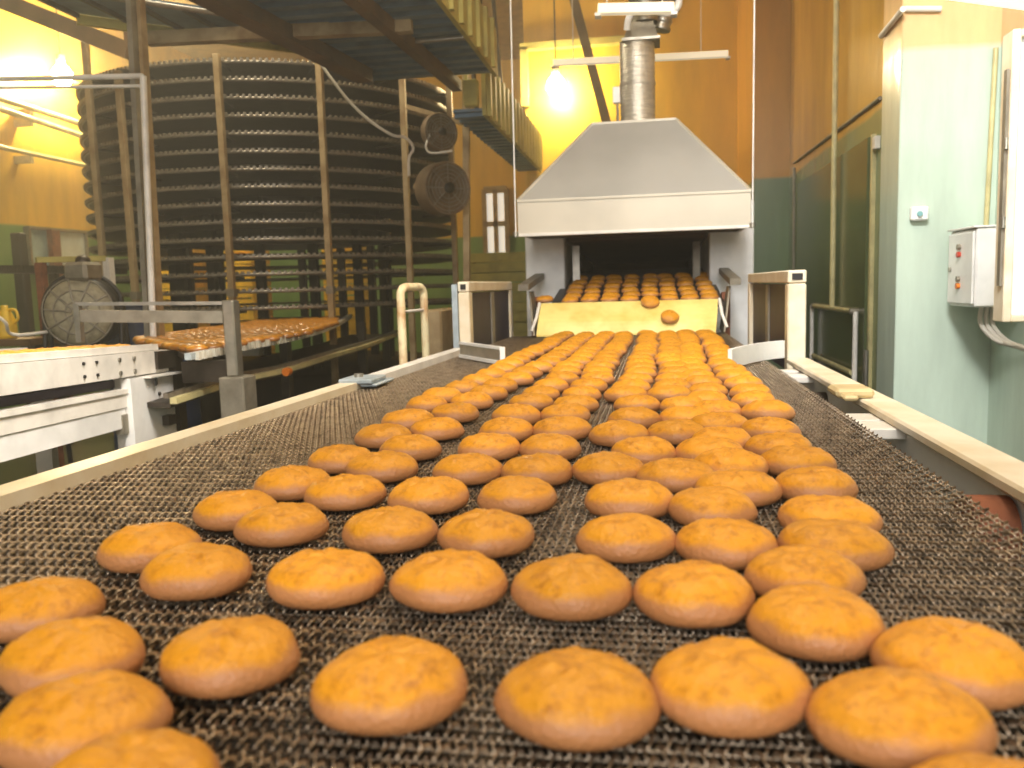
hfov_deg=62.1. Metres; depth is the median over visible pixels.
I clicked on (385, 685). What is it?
bun
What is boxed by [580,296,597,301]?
bun
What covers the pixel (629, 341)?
bun
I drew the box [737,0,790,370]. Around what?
wall
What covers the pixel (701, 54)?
tube light
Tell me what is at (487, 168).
wall
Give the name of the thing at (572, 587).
bun
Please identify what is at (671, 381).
bun
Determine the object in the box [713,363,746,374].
bun
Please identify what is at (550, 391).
bun
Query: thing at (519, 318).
crate
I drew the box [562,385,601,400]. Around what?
bun
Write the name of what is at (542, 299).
bun
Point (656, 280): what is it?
bun
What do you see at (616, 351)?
bun
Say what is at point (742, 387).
bun
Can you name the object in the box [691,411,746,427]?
bun
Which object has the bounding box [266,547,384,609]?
bun
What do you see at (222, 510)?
bun
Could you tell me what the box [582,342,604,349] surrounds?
bun
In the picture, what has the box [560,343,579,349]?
bun
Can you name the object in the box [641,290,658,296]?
bun
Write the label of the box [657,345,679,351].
bun
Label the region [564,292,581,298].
bun
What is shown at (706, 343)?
bun
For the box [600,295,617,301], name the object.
bun
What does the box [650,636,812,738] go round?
bun
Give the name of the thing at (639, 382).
bun
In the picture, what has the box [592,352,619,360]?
bun
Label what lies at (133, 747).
bun
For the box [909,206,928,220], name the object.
wall switch
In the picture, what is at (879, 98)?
pipe
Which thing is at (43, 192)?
wall
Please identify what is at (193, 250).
crate
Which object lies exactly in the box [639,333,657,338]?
bun
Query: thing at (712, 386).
bun
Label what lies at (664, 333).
bun
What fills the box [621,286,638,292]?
bun
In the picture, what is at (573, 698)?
bun
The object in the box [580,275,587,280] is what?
bun
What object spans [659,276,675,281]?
bun
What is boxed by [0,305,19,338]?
jug
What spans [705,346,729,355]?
bun
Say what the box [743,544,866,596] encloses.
bun
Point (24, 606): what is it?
bun
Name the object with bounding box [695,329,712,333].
bun
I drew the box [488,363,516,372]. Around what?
bun
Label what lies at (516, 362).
bun
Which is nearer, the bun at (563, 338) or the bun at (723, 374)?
the bun at (723, 374)
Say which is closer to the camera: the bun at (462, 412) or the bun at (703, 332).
the bun at (462, 412)
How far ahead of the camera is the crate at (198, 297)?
11.10 m
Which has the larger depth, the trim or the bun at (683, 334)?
the trim
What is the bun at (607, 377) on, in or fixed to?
on the conveyor at (950, 503)
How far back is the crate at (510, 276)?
10.41 m
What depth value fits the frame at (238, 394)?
3.52 m
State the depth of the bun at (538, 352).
2.96 m
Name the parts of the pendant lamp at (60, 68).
cord, bulb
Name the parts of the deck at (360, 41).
deck panel, deck panel, deck panel, deck panel, deck panel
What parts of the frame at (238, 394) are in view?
foot post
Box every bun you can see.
[0,576,105,643]
[0,616,145,697]
[0,668,173,767]
[6,351,27,361]
[24,350,43,352]
[43,348,61,350]
[52,728,220,767]
[59,347,77,349]
[88,345,104,354]
[96,522,202,573]
[132,335,143,341]
[135,337,149,344]
[139,542,252,600]
[145,338,155,343]
[151,340,166,347]
[159,615,300,699]
[163,341,178,349]
[168,342,182,350]
[178,343,195,351]
[185,343,208,352]
[192,489,277,530]
[204,342,223,348]
[233,502,329,547]
[241,336,254,341]
[241,338,247,345]
[250,336,264,342]
[253,465,329,500]
[263,334,279,341]
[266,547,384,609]
[268,333,283,338]
[279,331,294,338]
[288,330,302,336]
[299,328,313,334]
[304,474,386,510]
[307,444,369,473]
[310,326,320,331]
[310,635,467,735]
[342,505,438,553]
[345,450,417,482]
[354,423,411,448]
[379,434,441,460]
[381,408,433,429]
[387,476,468,514]
[389,548,507,612]
[406,395,446,412]
[410,416,464,440]
[422,387,460,402]
[431,402,478,422]
[432,453,502,484]
[437,508,534,558]
[445,380,479,392]
[450,391,493,409]
[458,432,519,460]
[462,373,493,384]
[470,384,507,400]
[477,368,505,377]
[477,475,556,514]
[478,417,532,440]
[483,377,517,392]
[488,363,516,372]
[491,403,540,423]
[494,646,660,751]
[496,358,524,366]
[501,452,572,485]
[502,371,533,385]
[505,355,530,363]
[508,393,553,410]
[511,366,542,378]
[511,553,632,621]
[512,351,535,360]
[519,433,581,459]
[521,347,544,356]
[522,385,559,400]
[524,361,552,372]
[528,344,550,352]
[533,378,569,392]
[533,416,591,439]
[536,295,553,302]
[536,357,560,366]
[538,341,556,349]
[541,339,560,346]
[541,352,566,360]
[541,402,590,420]
[542,337,562,342]
[544,371,579,384]
[548,349,571,357]
[549,335,567,341]
[549,365,581,376]
[553,394,598,411]
[554,333,569,338]
[554,346,575,353]
[555,360,583,370]
[559,331,573,337]
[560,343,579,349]
[561,296,578,302]
[561,340,582,346]
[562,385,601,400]
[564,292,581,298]
[566,288,582,293]
[566,338,585,343]
[566,356,591,365]
[568,283,584,288]
[569,377,607,392]
[570,351,593,359]
[571,335,588,341]
[572,279,587,285]
[572,451,643,484]
[574,348,597,354]
[575,512,675,562]
[576,333,592,338]
[578,331,594,335]
[578,345,601,350]
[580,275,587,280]
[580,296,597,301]
[580,371,614,384]
[581,365,613,375]
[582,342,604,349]
[583,292,600,298]
[583,360,615,371]
[584,287,600,293]
[584,340,605,344]
[584,478,672,517]
[585,282,601,288]
[588,337,608,343]
[588,420,649,446]
[589,279,604,284]
[591,275,605,280]
[591,335,610,341]
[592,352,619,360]
[592,356,620,366]
[595,333,612,339]
[597,331,614,335]
[597,348,622,357]
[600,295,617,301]
[602,292,619,297]
[603,287,618,293]
[603,342,627,349]
[603,345,626,354]
[603,385,646,401]
[604,282,620,288]
[606,274,621,279]
[606,278,622,283]
[607,406,660,427]
[608,340,629,347]
[611,338,632,344]
[611,436,676,463]
[612,378,650,391]
[613,333,632,337]
[613,335,633,341]
[613,394,659,411]
[614,331,632,335]
[618,372,653,385]
[620,295,638,300]
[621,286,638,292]
[622,281,637,287]
[623,290,640,296]
[623,366,656,378]
[624,274,639,279]
[624,278,639,283]
[624,361,656,371]
[625,357,655,365]
[627,353,654,361]
[630,349,656,357]
[632,346,657,352]
[633,343,657,349]
[633,560,755,628]
[635,335,656,342]
[635,457,713,492]
[636,338,658,344]
[637,330,653,336]
[638,340,659,346]
[639,331,658,336]
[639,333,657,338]
[640,286,657,291]
[641,281,657,286]
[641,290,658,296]
[641,295,658,307]
[642,277,658,282]
[643,273,656,278]
[647,384,690,401]
[647,418,703,444]
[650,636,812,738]
[652,378,690,388]
[654,352,681,361]
[654,371,689,382]
[655,356,681,366]
[657,273,672,278]
[657,334,677,341]
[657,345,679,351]
[657,348,682,353]
[657,366,688,375]
[658,330,676,334]
[658,332,676,336]
[658,342,681,347]
[658,360,685,370]
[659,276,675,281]
[659,280,675,286]
[659,286,675,291]
[659,290,677,295]
[659,336,680,341]
[659,339,680,343]
[659,395,702,411]
[660,294,678,299]
[660,405,710,420]
[661,310,678,322]
[668,486,757,525]
[674,272,690,278]
[675,517,777,569]
[676,279,692,286]
[676,329,694,332]
[676,436,742,458]
[677,276,693,281]
[677,331,695,334]
[677,333,695,337]
[678,285,694,291]
[678,358,704,363]
[679,335,699,339]
[679,341,699,343]
[679,350,705,357]
[680,289,697,295]
[680,293,698,299]
[680,337,700,344]
[680,343,703,350]
[680,346,703,352]
[680,353,706,363]
[682,368,714,376]
[684,363,711,371]
[685,374,722,385]
[689,382,727,395]
[689,390,728,400]
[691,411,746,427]
[691,426,750,448]
[694,275,708,281]
[694,400,740,414]
[694,446,768,473]
[694,468,782,506]
[695,280,711,286]
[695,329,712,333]
[696,331,714,336]
[697,284,714,291]
[698,333,718,340]
[699,289,717,295]
[700,293,718,298]
[701,335,722,341]
[701,337,725,343]
[701,340,722,347]
[704,343,729,350]
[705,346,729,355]
[706,350,727,358]
[707,358,736,370]
[708,354,727,361]
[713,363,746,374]
[715,369,752,382]
[723,375,762,389]
[729,383,771,397]
[731,390,775,408]
[740,416,801,436]
[741,400,795,419]
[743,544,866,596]
[744,431,812,454]
[746,583,885,662]
[760,444,836,475]
[775,466,858,499]
[777,494,882,531]
[777,518,894,571]
[805,666,997,767]
[870,615,1023,710]
[912,752,1023,767]
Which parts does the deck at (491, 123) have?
deck panel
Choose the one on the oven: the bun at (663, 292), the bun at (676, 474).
the bun at (663, 292)
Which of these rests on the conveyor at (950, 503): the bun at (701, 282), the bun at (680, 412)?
the bun at (680, 412)
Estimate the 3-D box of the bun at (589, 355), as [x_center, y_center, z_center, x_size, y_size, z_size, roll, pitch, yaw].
[0.227,-0.087,2.735,0.086,0.033,0.083,-1,7,5]
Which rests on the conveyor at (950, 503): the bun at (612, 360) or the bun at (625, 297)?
the bun at (612, 360)
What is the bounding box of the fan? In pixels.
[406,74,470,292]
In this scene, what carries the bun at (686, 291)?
on the oven
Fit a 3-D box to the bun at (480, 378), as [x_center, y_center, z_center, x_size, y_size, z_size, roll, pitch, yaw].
[-0.085,-0.009,2.134,0.089,0.033,0.084,-1,7,9]
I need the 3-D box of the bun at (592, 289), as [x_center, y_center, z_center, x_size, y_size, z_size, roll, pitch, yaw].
[0.429,-0.496,4.534,0.084,0.039,0.088,-7,8,-38]
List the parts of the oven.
mouth post, mouth post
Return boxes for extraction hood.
[510,0,755,239]
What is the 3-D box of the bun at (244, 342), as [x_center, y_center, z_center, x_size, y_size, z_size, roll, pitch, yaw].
[-1.260,-0.192,3.910,0.091,0.037,0.087,2,7,26]
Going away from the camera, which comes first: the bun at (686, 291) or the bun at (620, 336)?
the bun at (620, 336)
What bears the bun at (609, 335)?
on the conveyor at (950, 503)
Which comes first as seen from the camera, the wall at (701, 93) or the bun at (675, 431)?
the bun at (675, 431)
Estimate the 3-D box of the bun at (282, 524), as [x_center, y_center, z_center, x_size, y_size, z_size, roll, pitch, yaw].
[-0.235,0.140,0.867,0.094,0.035,0.086,-2,7,-4]
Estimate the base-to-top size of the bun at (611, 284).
0.040 m
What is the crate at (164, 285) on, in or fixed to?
on the crate at (198, 297)
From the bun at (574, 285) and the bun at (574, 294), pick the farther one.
the bun at (574, 285)
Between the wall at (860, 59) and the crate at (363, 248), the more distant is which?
the crate at (363, 248)
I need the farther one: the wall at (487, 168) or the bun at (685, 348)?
the wall at (487, 168)
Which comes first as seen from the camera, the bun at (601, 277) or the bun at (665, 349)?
the bun at (665, 349)
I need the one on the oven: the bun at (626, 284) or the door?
the bun at (626, 284)
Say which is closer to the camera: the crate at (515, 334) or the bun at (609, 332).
the bun at (609, 332)
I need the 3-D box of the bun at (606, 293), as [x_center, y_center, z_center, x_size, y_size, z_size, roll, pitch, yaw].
[0.510,-0.456,4.372,0.091,0.040,0.087,-6,8,-36]
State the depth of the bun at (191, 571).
0.70 m
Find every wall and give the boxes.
[0,0,250,408]
[251,59,526,352]
[523,0,736,187]
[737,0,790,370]
[789,0,883,390]
[987,8,1023,461]
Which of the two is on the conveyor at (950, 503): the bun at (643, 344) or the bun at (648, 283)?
the bun at (643, 344)
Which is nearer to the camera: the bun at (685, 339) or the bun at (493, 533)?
the bun at (493, 533)
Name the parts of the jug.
handle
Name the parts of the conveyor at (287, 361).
leg, rail, tooth chain, return chain, return rail, leg, leg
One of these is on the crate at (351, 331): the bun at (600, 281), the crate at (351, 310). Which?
the crate at (351, 310)
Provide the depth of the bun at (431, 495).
0.94 m
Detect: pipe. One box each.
[0,73,142,81]
[0,84,139,89]
[0,95,77,125]
[0,105,82,137]
[0,145,85,166]
[792,167,794,283]
[793,96,881,163]
[829,0,838,307]
[878,6,905,38]
[905,6,941,11]
[983,47,998,224]
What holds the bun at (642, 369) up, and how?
on the conveyor at (950, 503)
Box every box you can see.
[462,74,478,107]
[872,135,879,149]
[947,225,1023,351]
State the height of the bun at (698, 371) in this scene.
0.033 m
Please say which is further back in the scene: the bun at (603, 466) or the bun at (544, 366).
the bun at (544, 366)
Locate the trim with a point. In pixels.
(525, 48)
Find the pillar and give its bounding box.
[876,0,1002,443]
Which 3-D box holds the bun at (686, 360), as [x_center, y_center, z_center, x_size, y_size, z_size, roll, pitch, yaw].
[0.504,-0.057,2.405,0.087,0.032,0.083,1,7,21]
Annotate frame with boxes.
[34,256,115,466]
[73,300,256,417]
[451,282,512,347]
[748,270,806,384]
[809,303,858,381]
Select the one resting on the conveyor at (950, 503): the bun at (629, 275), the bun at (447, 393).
the bun at (447, 393)
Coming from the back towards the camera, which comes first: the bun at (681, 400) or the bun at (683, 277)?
the bun at (683, 277)
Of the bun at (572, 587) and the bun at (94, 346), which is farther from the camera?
the bun at (94, 346)
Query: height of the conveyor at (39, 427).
1.057 m
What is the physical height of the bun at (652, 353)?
0.033 m
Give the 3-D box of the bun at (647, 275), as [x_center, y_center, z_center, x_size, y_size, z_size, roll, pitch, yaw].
[0.802,-0.625,4.933,0.084,0.039,0.088,-5,7,-28]
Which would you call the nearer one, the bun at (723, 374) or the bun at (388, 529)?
the bun at (388, 529)
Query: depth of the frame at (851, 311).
5.34 m
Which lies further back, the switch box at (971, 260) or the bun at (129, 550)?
the switch box at (971, 260)
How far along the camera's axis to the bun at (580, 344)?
3.29 m
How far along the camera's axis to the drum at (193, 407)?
5.74 m
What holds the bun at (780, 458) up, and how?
on the conveyor at (950, 503)
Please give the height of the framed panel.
0.777 m
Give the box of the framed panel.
[993,28,1023,321]
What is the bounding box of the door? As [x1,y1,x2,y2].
[797,133,876,388]
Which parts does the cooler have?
tier arm, tier arm, tier arm, tier arm, tier arm, tier arm, tier arm, tier arm, tier arm, tier arm, tier arm, tier arm, tier arm, tier arm, tier arm, tier arm, tier arm, tier arm, edge chain, edge chain, edge chain, edge chain, edge chain, edge chain, edge chain, edge chain, edge chain, edge chain, edge chain, edge chain, edge chain, edge chain, edge chain, tier arm, tier arm, tier arm, tier arm, tier arm, tier arm, tier arm, tier arm, tier arm, tier arm, tier arm, tier arm, tier arm, tier arm, tier arm, tier arm, tier arm, tier arm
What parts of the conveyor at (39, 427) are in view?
leg, panel, rail, rail, corner plate, leg, plate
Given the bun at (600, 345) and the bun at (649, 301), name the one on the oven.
the bun at (649, 301)
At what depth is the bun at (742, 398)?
1.63 m
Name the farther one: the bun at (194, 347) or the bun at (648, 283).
the bun at (648, 283)
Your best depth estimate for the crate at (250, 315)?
10.79 m
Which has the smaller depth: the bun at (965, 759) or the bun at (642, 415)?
the bun at (965, 759)
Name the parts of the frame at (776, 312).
post, infill panel, post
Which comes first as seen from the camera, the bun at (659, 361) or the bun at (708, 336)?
the bun at (659, 361)
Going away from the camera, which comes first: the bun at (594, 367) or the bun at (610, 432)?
the bun at (610, 432)
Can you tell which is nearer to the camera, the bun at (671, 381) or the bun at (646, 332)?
the bun at (671, 381)
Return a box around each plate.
[459,341,505,363]
[728,340,784,364]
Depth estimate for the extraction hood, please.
4.20 m
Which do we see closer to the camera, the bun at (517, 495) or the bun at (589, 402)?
the bun at (517, 495)
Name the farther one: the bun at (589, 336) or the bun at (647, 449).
the bun at (589, 336)
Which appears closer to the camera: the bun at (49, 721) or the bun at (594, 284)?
the bun at (49, 721)
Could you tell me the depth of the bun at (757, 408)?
1.49 m
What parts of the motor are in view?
power cord, motor knob, casing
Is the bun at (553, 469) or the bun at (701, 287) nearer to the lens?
the bun at (553, 469)
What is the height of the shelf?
0.971 m
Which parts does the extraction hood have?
hanging rod, corner trim, seam trim, seam trim, corner trim, hanging rod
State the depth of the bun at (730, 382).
1.91 m
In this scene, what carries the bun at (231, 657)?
on the conveyor at (950, 503)
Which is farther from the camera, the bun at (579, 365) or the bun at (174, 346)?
the bun at (174, 346)
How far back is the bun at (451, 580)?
0.66 m
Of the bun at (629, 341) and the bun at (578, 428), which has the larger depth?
the bun at (629, 341)
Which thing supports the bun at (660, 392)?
on the conveyor at (950, 503)
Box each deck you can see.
[38,0,497,91]
[453,0,542,171]
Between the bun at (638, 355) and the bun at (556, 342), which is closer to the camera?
the bun at (638, 355)
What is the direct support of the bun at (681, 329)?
on the conveyor at (950, 503)
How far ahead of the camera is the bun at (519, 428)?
1.37 m
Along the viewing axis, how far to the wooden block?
1.70 m
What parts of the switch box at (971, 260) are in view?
lid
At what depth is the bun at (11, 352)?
2.68 m
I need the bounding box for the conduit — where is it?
[569,0,610,121]
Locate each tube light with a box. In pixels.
[551,0,729,68]
[595,0,676,18]
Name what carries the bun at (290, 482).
on the conveyor at (950, 503)
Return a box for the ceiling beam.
[0,0,128,59]
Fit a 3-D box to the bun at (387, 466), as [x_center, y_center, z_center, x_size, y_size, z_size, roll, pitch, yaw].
[-0.172,0.107,1.133,0.099,0.036,0.089,0,7,17]
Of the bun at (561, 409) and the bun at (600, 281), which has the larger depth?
the bun at (600, 281)
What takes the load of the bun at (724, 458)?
on the conveyor at (950, 503)
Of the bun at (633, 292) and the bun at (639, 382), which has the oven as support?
the bun at (633, 292)
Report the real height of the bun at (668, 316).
0.063 m
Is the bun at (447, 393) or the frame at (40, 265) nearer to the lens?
the bun at (447, 393)
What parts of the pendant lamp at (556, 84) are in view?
cord, bulb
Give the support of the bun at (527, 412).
on the conveyor at (950, 503)
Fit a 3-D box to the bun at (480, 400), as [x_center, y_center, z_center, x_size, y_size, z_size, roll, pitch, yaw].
[-0.084,0.034,1.763,0.090,0.034,0.086,0,7,11]
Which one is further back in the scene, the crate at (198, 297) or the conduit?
the crate at (198, 297)
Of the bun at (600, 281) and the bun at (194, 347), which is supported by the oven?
the bun at (600, 281)
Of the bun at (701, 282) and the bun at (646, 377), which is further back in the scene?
the bun at (701, 282)
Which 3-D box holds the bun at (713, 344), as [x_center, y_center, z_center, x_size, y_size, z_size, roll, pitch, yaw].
[0.708,-0.124,2.934,0.090,0.033,0.084,-1,7,8]
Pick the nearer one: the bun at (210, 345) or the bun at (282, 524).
the bun at (282, 524)
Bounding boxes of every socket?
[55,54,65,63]
[551,67,559,74]
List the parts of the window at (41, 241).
pane, frame, post, pane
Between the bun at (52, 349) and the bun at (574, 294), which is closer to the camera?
the bun at (52, 349)
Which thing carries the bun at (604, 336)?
on the conveyor at (950, 503)
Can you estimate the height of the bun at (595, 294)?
0.038 m
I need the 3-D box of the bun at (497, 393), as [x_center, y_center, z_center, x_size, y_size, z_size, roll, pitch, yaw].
[-0.052,0.018,1.887,0.088,0.034,0.084,2,8,29]
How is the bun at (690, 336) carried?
on the conveyor at (950, 503)
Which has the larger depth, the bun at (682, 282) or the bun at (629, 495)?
the bun at (682, 282)
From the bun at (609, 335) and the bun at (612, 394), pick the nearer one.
the bun at (612, 394)
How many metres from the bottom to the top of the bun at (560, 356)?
0.033 m
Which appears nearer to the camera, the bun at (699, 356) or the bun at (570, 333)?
the bun at (699, 356)
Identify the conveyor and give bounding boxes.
[0,331,1023,767]
[0,344,181,473]
[147,314,397,431]
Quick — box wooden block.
[828,384,874,400]
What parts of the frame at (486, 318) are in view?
post, infill panel, post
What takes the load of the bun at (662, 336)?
on the conveyor at (950, 503)
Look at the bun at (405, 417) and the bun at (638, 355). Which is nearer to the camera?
the bun at (405, 417)
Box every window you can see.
[23,226,89,396]
[481,185,509,252]
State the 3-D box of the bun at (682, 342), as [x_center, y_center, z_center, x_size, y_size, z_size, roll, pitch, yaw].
[0.647,-0.143,3.116,0.087,0.032,0.083,2,7,28]
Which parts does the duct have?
fan casing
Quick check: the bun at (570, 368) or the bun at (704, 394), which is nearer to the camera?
the bun at (704, 394)
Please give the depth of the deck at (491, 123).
7.23 m
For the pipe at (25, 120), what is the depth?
9.29 m
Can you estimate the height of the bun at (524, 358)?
0.033 m
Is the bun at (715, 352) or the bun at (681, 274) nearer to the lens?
the bun at (715, 352)
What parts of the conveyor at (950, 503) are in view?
rail, rail, rail, plate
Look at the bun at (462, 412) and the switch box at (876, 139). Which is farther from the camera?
the switch box at (876, 139)
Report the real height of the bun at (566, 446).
0.034 m
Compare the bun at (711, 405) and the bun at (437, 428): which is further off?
the bun at (711, 405)
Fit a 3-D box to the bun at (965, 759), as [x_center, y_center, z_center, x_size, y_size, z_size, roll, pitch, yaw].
[0.212,0.186,0.364,0.093,0.034,0.087,-3,7,-14]
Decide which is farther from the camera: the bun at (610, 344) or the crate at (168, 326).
the crate at (168, 326)
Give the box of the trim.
[520,35,624,107]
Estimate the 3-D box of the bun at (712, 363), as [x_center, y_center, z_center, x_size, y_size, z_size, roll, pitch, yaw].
[0.582,-0.054,2.357,0.087,0.034,0.082,0,7,10]
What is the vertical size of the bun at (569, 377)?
0.034 m
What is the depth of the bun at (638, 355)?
2.59 m
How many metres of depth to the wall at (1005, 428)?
3.35 m
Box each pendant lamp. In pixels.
[51,9,71,84]
[547,0,564,95]
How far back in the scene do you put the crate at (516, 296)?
10.41 m
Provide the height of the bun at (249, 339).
0.038 m
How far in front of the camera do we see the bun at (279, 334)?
4.34 m
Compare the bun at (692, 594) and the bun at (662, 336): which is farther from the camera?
the bun at (662, 336)
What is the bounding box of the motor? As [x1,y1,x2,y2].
[0,255,130,463]
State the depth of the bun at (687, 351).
2.65 m
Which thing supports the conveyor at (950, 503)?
on the floor
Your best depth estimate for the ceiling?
12.53 m
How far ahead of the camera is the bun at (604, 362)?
2.37 m
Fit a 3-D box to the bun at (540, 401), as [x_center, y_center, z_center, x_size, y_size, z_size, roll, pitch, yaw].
[0.039,0.034,1.723,0.093,0.034,0.084,0,7,13]
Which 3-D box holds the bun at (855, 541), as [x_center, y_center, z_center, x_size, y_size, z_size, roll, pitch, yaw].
[0.285,0.139,0.751,0.095,0.035,0.089,-2,7,-2]
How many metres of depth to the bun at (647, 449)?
1.16 m
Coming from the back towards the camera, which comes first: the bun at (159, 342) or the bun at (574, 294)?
the bun at (574, 294)
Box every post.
[10,232,35,404]
[125,0,165,373]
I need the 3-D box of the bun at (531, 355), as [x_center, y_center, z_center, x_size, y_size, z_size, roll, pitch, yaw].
[0.036,-0.095,2.849,0.088,0.032,0.082,-1,7,7]
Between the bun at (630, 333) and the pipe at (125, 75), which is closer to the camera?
the bun at (630, 333)
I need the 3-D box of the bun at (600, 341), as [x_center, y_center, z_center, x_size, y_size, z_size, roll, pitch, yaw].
[0.323,-0.156,3.300,0.082,0.033,0.088,-7,9,-41]
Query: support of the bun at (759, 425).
on the conveyor at (950, 503)
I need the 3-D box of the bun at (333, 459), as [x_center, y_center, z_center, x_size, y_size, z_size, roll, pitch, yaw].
[-0.240,0.103,1.194,0.091,0.035,0.087,1,7,22]
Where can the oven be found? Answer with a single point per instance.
(727, 258)
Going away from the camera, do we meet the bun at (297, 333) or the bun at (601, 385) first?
the bun at (601, 385)
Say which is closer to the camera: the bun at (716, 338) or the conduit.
the bun at (716, 338)
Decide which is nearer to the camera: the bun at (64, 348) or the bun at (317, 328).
the bun at (64, 348)
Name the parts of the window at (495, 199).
pane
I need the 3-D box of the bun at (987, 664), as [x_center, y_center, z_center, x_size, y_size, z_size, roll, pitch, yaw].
[0.269,0.166,0.519,0.092,0.034,0.088,0,7,15]
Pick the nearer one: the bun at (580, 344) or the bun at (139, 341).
the bun at (580, 344)
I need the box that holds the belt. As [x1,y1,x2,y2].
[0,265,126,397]
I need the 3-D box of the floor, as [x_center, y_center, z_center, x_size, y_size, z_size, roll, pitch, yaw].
[-2.357,0.563,6.622,12.000,0.100,19.100,-1,7,9]
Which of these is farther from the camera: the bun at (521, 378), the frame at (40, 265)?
the frame at (40, 265)
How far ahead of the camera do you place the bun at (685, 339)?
3.24 m
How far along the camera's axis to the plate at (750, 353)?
2.56 m
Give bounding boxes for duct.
[613,0,682,120]
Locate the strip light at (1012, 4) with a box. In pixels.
[951,0,1023,9]
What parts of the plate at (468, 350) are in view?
plate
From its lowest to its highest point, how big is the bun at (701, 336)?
0.033 m
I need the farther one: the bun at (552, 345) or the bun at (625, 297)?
the bun at (625, 297)
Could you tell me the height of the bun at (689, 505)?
0.035 m
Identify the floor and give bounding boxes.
[0,431,114,484]
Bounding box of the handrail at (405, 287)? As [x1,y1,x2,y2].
[396,283,429,364]
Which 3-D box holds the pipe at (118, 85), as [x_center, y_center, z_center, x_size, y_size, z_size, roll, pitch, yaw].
[-2.414,-1.543,4.420,1.161,0.109,0.018,0,7,16]
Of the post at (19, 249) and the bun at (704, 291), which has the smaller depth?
the bun at (704, 291)
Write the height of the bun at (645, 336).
0.033 m
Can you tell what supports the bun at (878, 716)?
on the conveyor at (950, 503)
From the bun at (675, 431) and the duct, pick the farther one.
the duct
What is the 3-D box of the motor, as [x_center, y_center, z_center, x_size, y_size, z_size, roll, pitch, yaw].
[-2.494,-0.010,4.818,0.710,1.421,0.283,-3,7,-14]
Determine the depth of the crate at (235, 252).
10.72 m
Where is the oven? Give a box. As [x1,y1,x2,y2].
[518,200,753,344]
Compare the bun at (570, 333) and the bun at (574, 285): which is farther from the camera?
the bun at (574, 285)
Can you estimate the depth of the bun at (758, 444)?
1.17 m
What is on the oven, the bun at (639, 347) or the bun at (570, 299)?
the bun at (570, 299)
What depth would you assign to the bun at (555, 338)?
3.54 m
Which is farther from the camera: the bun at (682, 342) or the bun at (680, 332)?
the bun at (680, 332)
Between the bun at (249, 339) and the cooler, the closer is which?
the bun at (249, 339)
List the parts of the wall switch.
knob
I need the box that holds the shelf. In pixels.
[0,336,60,348]
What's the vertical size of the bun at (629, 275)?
0.039 m
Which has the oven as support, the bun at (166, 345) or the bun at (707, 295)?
the bun at (707, 295)
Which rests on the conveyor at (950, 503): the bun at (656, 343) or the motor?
the bun at (656, 343)
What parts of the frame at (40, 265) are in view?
leg, leg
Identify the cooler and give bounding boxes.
[75,41,458,435]
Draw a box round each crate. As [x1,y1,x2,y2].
[161,249,205,265]
[161,271,207,288]
[162,289,208,307]
[164,323,209,331]
[224,250,269,264]
[225,264,270,286]
[226,287,272,306]
[240,310,272,322]
[321,247,366,260]
[322,261,367,283]
[323,284,368,303]
[325,306,369,329]
[326,328,370,349]
[471,252,525,272]
[471,272,525,292]
[512,292,526,311]
[513,311,526,331]
[513,331,527,336]
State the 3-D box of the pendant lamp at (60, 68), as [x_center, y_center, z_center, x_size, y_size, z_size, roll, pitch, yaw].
[-5.112,-3.974,9.573,0.219,1.207,0.219,-1,7,9]
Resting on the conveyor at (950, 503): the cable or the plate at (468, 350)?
the plate at (468, 350)
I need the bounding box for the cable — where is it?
[321,66,414,175]
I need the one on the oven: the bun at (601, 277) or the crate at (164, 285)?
the bun at (601, 277)
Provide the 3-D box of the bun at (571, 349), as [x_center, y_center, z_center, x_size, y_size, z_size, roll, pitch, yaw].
[0.186,-0.120,3.026,0.087,0.033,0.083,3,8,36]
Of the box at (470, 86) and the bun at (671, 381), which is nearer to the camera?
the bun at (671, 381)
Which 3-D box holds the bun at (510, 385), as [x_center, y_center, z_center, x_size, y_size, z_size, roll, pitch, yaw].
[-0.030,0.002,2.023,0.088,0.034,0.085,2,7,26]
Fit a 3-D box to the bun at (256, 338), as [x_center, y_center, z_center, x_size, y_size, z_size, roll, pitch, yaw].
[-1.238,-0.216,4.111,0.091,0.037,0.087,1,7,25]
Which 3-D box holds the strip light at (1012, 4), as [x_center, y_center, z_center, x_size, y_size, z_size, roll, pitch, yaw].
[0.876,-2.259,1.443,0.261,3.094,0.160,-1,7,9]
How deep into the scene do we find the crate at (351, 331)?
10.64 m
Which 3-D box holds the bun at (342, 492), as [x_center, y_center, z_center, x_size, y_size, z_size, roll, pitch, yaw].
[-0.196,0.124,0.999,0.096,0.035,0.086,-2,7,-1]
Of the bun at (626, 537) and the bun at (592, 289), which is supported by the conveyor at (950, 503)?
the bun at (626, 537)
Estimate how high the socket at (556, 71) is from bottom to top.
0.100 m
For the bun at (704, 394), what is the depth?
1.66 m
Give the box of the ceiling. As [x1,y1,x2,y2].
[116,0,523,62]
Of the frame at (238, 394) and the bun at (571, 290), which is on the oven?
the bun at (571, 290)
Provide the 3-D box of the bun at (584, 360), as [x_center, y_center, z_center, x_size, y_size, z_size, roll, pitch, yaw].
[0.201,-0.069,2.582,0.089,0.033,0.081,1,7,24]
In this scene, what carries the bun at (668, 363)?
on the conveyor at (950, 503)

